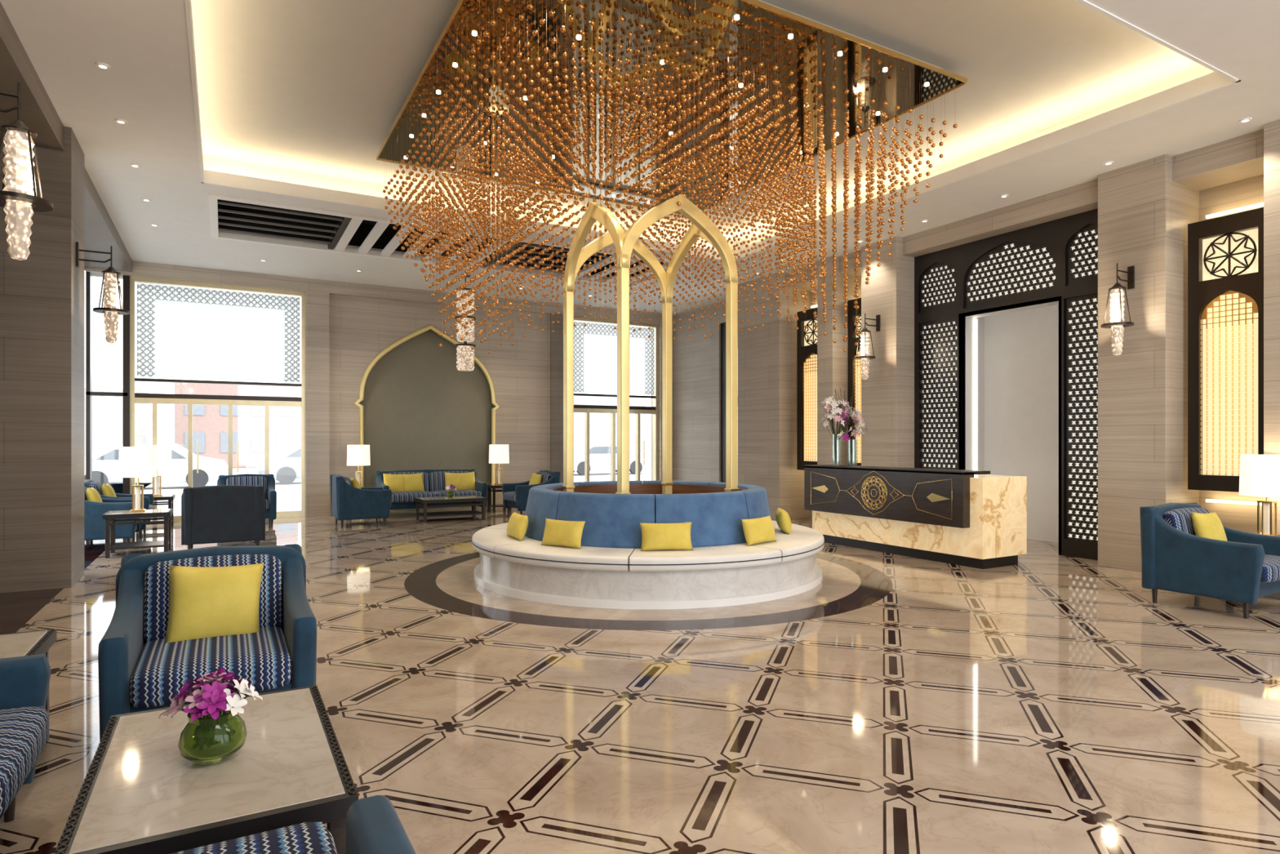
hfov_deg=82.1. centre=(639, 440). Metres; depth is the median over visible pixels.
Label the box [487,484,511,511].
side table
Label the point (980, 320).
wall
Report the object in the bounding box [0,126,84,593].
column
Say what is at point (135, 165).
recessed light
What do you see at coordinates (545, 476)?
cushion
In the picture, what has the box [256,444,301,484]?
parked car
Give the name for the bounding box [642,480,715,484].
cushion
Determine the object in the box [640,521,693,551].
pillow
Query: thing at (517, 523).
pillow
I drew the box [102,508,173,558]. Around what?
side table
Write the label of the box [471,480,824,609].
banquette
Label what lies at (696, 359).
wall
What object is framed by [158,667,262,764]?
flower vase
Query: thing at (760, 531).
pillow
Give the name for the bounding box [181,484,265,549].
lounge chair
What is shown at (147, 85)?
ceiling
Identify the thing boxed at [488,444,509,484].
table lamp
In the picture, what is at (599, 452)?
parked car
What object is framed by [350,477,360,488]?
pillow
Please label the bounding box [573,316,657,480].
frame
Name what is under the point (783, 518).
pillow
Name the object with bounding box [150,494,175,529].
side table
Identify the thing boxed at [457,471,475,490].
pillow
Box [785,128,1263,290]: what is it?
beam
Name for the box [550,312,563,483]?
pilaster
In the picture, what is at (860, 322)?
rosette
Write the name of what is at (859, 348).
lattice
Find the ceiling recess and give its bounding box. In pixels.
[191,0,1207,244]
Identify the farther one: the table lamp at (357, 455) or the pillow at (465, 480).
the pillow at (465, 480)
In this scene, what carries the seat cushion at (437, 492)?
on the sofa
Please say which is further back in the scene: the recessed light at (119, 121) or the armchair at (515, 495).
the armchair at (515, 495)
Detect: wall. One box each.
[84,260,672,516]
[672,173,1263,533]
[976,316,984,470]
[984,304,1058,542]
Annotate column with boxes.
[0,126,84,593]
[737,272,809,519]
[817,255,861,465]
[861,235,914,467]
[1097,154,1199,571]
[1263,119,1279,533]
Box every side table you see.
[0,628,56,742]
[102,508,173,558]
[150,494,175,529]
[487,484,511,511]
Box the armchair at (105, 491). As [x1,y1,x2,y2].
[84,479,154,541]
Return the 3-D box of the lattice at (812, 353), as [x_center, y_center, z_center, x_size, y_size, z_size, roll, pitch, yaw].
[3.219,-0.630,13.644,0.020,2.020,0.580,0,0,-29]
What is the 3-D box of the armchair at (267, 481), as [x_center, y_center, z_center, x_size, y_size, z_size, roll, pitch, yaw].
[-6.888,1.048,12.886,0.920,0.905,0.958,0,0,-29]
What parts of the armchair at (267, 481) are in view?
arm, arm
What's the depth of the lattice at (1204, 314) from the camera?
8.02 m
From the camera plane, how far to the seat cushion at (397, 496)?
14.33 m
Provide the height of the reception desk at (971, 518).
1.140 m
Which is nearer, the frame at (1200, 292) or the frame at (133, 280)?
the frame at (1200, 292)
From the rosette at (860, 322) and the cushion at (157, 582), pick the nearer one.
the cushion at (157, 582)
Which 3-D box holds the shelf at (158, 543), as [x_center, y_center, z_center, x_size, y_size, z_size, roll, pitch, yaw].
[-6.668,1.383,9.785,0.630,0.015,0.500,0,0,-29]
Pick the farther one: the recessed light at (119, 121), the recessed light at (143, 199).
the recessed light at (143, 199)
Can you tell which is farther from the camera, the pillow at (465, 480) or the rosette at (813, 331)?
the pillow at (465, 480)
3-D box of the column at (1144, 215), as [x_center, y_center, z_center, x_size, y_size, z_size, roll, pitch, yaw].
[6.014,-0.850,8.702,0.760,4.700,0.735,0,0,-29]
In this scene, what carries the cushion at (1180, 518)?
on the armchair at (1186, 548)
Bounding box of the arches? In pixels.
[561,193,738,493]
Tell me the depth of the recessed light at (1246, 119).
7.31 m
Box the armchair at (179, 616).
[97,543,316,742]
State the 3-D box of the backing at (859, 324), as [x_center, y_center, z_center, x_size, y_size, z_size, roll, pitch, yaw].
[3.869,-0.950,12.621,0.005,2.900,0.520,0,0,-29]
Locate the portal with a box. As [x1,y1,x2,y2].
[914,208,1097,559]
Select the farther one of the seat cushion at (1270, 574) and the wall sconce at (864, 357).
the wall sconce at (864, 357)
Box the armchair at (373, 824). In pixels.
[171,795,416,853]
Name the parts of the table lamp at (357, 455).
lamp shade, frame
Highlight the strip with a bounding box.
[1205,202,1263,505]
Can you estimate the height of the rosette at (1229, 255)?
0.499 m
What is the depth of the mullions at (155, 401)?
13.87 m
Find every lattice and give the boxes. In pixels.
[802,352,817,461]
[853,346,861,462]
[1200,289,1257,475]
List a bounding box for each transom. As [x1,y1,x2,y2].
[134,377,301,401]
[573,393,655,409]
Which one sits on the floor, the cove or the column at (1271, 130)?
the column at (1271, 130)
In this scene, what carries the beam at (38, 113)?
attached to the ceiling
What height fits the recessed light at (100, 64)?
0.014 m
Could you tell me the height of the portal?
4.420 m
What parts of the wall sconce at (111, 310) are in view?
arm, stem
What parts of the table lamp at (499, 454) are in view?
lamp shade, frame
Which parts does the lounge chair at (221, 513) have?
arm, arm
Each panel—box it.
[328,302,547,515]
[359,328,494,511]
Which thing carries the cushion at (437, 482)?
on the sofa
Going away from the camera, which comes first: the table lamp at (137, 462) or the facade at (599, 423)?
the table lamp at (137, 462)
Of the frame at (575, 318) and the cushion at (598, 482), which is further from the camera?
the frame at (575, 318)
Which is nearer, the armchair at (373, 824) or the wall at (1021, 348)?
the armchair at (373, 824)
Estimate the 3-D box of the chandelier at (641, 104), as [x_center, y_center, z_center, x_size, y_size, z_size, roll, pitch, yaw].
[-0.039,-2.338,8.141,4.674,2.645,4.894,0,0,-29]
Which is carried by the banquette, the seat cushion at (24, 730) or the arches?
the arches
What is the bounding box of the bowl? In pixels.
[446,490,454,497]
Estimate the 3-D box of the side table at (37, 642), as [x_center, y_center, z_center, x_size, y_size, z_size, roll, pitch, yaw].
[-3.053,1.224,3.305,0.580,0.553,0.640,0,0,-29]
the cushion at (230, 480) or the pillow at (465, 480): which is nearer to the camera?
the cushion at (230, 480)
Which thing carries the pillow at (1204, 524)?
on the armchair at (1186, 548)
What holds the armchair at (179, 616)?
on the floor
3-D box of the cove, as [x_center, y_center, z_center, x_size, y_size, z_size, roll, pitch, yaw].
[-0.012,-3.480,7.737,9.400,0.360,8.680,0,0,-29]
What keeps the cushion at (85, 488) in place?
on the armchair at (95, 506)
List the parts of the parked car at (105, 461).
glass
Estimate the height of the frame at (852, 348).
3.000 m
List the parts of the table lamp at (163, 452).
lamp shade, frame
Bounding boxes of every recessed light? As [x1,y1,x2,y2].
[95,62,110,70]
[114,118,127,124]
[129,163,140,168]
[141,198,151,201]
[1000,194,1008,197]
[1103,160,1114,165]
[1238,117,1252,123]
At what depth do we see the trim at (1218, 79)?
8.57 m
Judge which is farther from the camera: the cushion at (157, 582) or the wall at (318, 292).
the wall at (318, 292)
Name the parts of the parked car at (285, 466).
glass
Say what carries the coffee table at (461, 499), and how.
on the floor
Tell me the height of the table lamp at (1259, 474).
0.800 m
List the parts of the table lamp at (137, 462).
lamp shade, frame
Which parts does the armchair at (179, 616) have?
arm, arm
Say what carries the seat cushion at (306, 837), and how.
on the armchair at (373, 824)
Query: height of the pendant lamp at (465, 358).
1.840 m
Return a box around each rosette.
[804,319,817,345]
[853,315,861,337]
[1202,231,1257,277]
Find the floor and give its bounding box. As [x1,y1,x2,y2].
[0,506,1279,853]
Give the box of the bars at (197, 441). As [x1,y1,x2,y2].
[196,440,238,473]
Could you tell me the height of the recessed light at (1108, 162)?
0.014 m
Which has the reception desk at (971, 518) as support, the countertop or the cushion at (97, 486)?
the countertop
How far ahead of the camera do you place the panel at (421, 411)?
16.00 m
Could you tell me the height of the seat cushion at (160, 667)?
0.209 m
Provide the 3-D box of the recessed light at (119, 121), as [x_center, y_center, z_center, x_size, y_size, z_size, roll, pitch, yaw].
[-5.180,-3.193,7.329,0.104,0.014,0.137,0,0,-29]
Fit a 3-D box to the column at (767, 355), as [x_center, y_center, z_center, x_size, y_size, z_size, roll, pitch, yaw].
[2.647,-0.850,14.653,0.760,4.700,1.300,0,0,-29]
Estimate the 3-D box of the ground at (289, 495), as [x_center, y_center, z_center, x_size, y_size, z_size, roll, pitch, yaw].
[-8.242,1.670,45.029,90.000,0.100,53.500,0,0,-29]
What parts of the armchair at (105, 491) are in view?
arm, arm, leg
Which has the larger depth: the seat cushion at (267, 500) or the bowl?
the bowl
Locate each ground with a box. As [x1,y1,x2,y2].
[111,455,651,515]
[111,483,151,493]
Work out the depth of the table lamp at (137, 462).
9.64 m
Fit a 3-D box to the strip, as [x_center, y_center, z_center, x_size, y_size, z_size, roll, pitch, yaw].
[6.658,-0.940,8.133,0.040,3.280,0.660,0,0,-29]
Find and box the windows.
[184,394,294,453]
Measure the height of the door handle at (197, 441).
0.600 m
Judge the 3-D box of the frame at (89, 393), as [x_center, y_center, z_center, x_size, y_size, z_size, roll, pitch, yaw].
[-9.432,-0.725,13.047,0.630,4.450,0.200,0,0,-29]
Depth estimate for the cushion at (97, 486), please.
11.18 m
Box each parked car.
[84,443,228,487]
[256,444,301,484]
[573,442,651,475]
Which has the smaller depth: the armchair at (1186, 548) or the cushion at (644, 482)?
the armchair at (1186, 548)
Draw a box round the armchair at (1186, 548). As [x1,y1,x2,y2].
[1139,502,1279,618]
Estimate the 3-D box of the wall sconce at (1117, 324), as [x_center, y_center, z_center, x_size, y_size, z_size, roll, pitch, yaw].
[5.490,-1.495,8.391,0.460,1.050,0.320,0,0,-29]
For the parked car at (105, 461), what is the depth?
24.63 m
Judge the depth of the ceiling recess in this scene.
7.31 m
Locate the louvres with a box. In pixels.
[208,193,693,287]
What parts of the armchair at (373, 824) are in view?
arm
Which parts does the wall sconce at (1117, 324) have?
stem, arm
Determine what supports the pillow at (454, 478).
on the sofa
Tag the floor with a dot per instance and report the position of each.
(1046, 703)
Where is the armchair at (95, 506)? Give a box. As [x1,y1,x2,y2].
[84,486,144,542]
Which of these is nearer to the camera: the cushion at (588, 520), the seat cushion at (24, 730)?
the seat cushion at (24, 730)
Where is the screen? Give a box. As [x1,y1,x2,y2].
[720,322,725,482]
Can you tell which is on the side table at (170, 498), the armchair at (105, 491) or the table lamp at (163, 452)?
the table lamp at (163, 452)
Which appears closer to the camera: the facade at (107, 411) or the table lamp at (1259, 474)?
the table lamp at (1259, 474)
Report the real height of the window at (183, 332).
1.680 m
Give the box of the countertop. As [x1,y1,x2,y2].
[804,464,990,475]
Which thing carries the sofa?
on the floor
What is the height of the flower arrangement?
1.155 m
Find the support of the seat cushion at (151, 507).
on the armchair at (105, 491)
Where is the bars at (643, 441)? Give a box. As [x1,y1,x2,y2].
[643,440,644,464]
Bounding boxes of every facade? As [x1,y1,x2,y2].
[84,387,149,457]
[174,382,298,467]
[573,395,646,453]
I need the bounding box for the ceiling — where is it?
[0,0,1279,314]
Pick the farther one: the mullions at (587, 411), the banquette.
the mullions at (587, 411)
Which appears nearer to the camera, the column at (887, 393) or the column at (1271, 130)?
the column at (1271, 130)
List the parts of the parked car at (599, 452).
glass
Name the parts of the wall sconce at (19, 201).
arm, stem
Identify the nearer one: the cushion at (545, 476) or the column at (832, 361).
the column at (832, 361)
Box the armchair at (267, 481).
[217,473,276,527]
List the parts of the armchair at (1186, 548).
leg, arm, leg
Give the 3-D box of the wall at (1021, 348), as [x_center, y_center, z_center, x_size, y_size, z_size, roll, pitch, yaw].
[6.180,-0.300,10.907,0.100,3.600,2.500,0,0,-29]
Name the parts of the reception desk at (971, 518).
panel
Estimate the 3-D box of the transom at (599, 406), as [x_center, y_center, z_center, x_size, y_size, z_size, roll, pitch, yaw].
[-0.632,-0.955,18.043,2.290,0.350,0.130,0,0,-29]
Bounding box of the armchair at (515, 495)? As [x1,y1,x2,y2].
[502,470,560,515]
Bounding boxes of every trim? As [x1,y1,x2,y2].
[184,0,1240,259]
[354,324,499,507]
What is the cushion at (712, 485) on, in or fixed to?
on the banquette
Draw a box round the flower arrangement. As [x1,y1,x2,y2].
[819,388,868,462]
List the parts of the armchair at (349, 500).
arm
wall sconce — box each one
[0,82,53,260]
[75,241,128,343]
[854,313,879,379]
[1100,262,1134,355]
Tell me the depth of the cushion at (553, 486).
8.86 m
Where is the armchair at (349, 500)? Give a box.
[329,474,391,528]
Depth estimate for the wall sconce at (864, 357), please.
11.61 m
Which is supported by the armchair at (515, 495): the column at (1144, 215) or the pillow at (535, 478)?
the pillow at (535, 478)
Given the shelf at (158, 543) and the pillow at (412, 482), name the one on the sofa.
the pillow at (412, 482)
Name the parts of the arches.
post, post, post, post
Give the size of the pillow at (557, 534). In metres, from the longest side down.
0.500 x 0.270 x 0.150 m
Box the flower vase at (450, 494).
[444,484,456,497]
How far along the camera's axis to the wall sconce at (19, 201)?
4.31 m
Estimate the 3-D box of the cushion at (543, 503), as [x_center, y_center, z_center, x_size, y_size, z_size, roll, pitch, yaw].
[-1.046,0.785,7.966,0.367,0.510,1.086,0,0,-25]
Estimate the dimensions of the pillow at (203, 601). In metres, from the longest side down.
0.440 x 0.420 x 0.150 m
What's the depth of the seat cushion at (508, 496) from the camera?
14.50 m
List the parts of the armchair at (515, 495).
arm, arm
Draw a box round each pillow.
[85,487,102,502]
[102,483,116,497]
[164,562,264,642]
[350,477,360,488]
[382,473,404,492]
[403,472,424,491]
[444,471,461,489]
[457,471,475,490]
[506,511,528,541]
[528,472,541,484]
[540,518,585,548]
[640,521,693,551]
[741,515,776,546]
[775,506,791,533]
[1191,511,1227,541]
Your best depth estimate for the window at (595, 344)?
17.92 m
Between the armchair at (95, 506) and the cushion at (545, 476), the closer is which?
the armchair at (95, 506)
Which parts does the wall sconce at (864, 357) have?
arm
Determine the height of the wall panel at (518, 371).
4.300 m
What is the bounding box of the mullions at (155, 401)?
[134,397,301,522]
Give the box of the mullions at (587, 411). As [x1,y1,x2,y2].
[573,408,655,481]
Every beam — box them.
[0,1,132,271]
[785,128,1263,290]
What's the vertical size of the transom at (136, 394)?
0.350 m
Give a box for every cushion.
[0,706,48,818]
[84,486,87,500]
[87,481,102,494]
[129,626,291,707]
[143,554,282,642]
[148,504,154,509]
[171,822,337,853]
[226,475,267,498]
[265,498,269,510]
[342,475,351,485]
[382,471,429,491]
[391,490,436,502]
[428,471,469,491]
[430,489,481,497]
[503,491,516,502]
[524,487,571,541]
[532,482,579,488]
[536,471,551,483]
[555,492,654,548]
[575,480,642,485]
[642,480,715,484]
[654,491,748,547]
[708,481,759,488]
[735,486,772,520]
[1162,507,1208,535]
[1260,554,1279,583]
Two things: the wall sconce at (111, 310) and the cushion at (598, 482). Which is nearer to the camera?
the wall sconce at (111, 310)
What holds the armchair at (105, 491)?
on the floor
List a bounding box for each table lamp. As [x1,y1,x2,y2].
[118,446,157,511]
[142,445,171,496]
[346,444,370,487]
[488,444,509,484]
[1239,454,1279,536]
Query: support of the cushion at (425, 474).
on the sofa
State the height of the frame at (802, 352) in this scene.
3.000 m
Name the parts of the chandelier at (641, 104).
mirror plate, plate mount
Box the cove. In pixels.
[203,67,1214,250]
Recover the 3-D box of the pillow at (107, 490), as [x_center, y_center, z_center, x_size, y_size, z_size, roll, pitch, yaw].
[-8.243,0.860,11.422,0.150,0.420,0.440,-18,6,-29]
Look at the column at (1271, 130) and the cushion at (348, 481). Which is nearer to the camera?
the column at (1271, 130)
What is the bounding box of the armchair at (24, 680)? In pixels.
[0,653,51,822]
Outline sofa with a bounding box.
[374,469,487,518]
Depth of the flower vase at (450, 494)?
13.94 m
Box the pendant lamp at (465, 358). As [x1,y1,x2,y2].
[454,274,475,371]
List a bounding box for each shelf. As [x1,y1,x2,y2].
[110,540,164,547]
[419,510,482,515]
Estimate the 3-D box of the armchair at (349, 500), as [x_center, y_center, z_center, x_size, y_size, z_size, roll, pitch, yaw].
[-5.004,1.048,13.197,0.958,0.905,0.920,0,0,-29]
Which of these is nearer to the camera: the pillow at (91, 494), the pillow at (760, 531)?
the pillow at (760, 531)
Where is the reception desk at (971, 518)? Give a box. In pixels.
[804,464,1026,568]
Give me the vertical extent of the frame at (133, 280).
4.450 m
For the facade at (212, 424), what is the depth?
43.89 m
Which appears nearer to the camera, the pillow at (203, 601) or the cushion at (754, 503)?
the pillow at (203, 601)
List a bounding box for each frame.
[85,271,129,493]
[129,275,305,516]
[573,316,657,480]
[796,307,817,470]
[848,297,861,466]
[1187,207,1263,492]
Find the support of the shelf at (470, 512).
attached to the coffee table at (461, 499)
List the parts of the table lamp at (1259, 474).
lamp shade, frame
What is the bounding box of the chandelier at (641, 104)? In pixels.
[376,0,967,353]
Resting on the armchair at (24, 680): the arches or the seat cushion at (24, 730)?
the seat cushion at (24, 730)
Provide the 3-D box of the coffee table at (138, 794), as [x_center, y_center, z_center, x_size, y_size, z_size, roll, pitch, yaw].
[-1.362,1.249,2.377,0.690,0.503,1.080,0,0,-29]
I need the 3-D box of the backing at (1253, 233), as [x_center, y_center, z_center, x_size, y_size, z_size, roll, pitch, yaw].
[6.469,-0.950,8.026,0.005,2.900,0.680,0,0,-29]
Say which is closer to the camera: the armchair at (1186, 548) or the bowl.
the armchair at (1186, 548)
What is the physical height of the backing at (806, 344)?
2.900 m
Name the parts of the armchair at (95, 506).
arm, arm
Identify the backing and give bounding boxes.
[804,320,817,461]
[856,315,861,462]
[1202,228,1257,475]
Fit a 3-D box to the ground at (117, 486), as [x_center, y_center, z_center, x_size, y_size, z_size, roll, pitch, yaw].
[-30.762,1.670,11.319,37.600,0.100,90.000,0,0,-29]
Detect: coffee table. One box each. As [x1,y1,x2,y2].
[53,684,358,853]
[414,495,487,523]
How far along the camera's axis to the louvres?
11.94 m

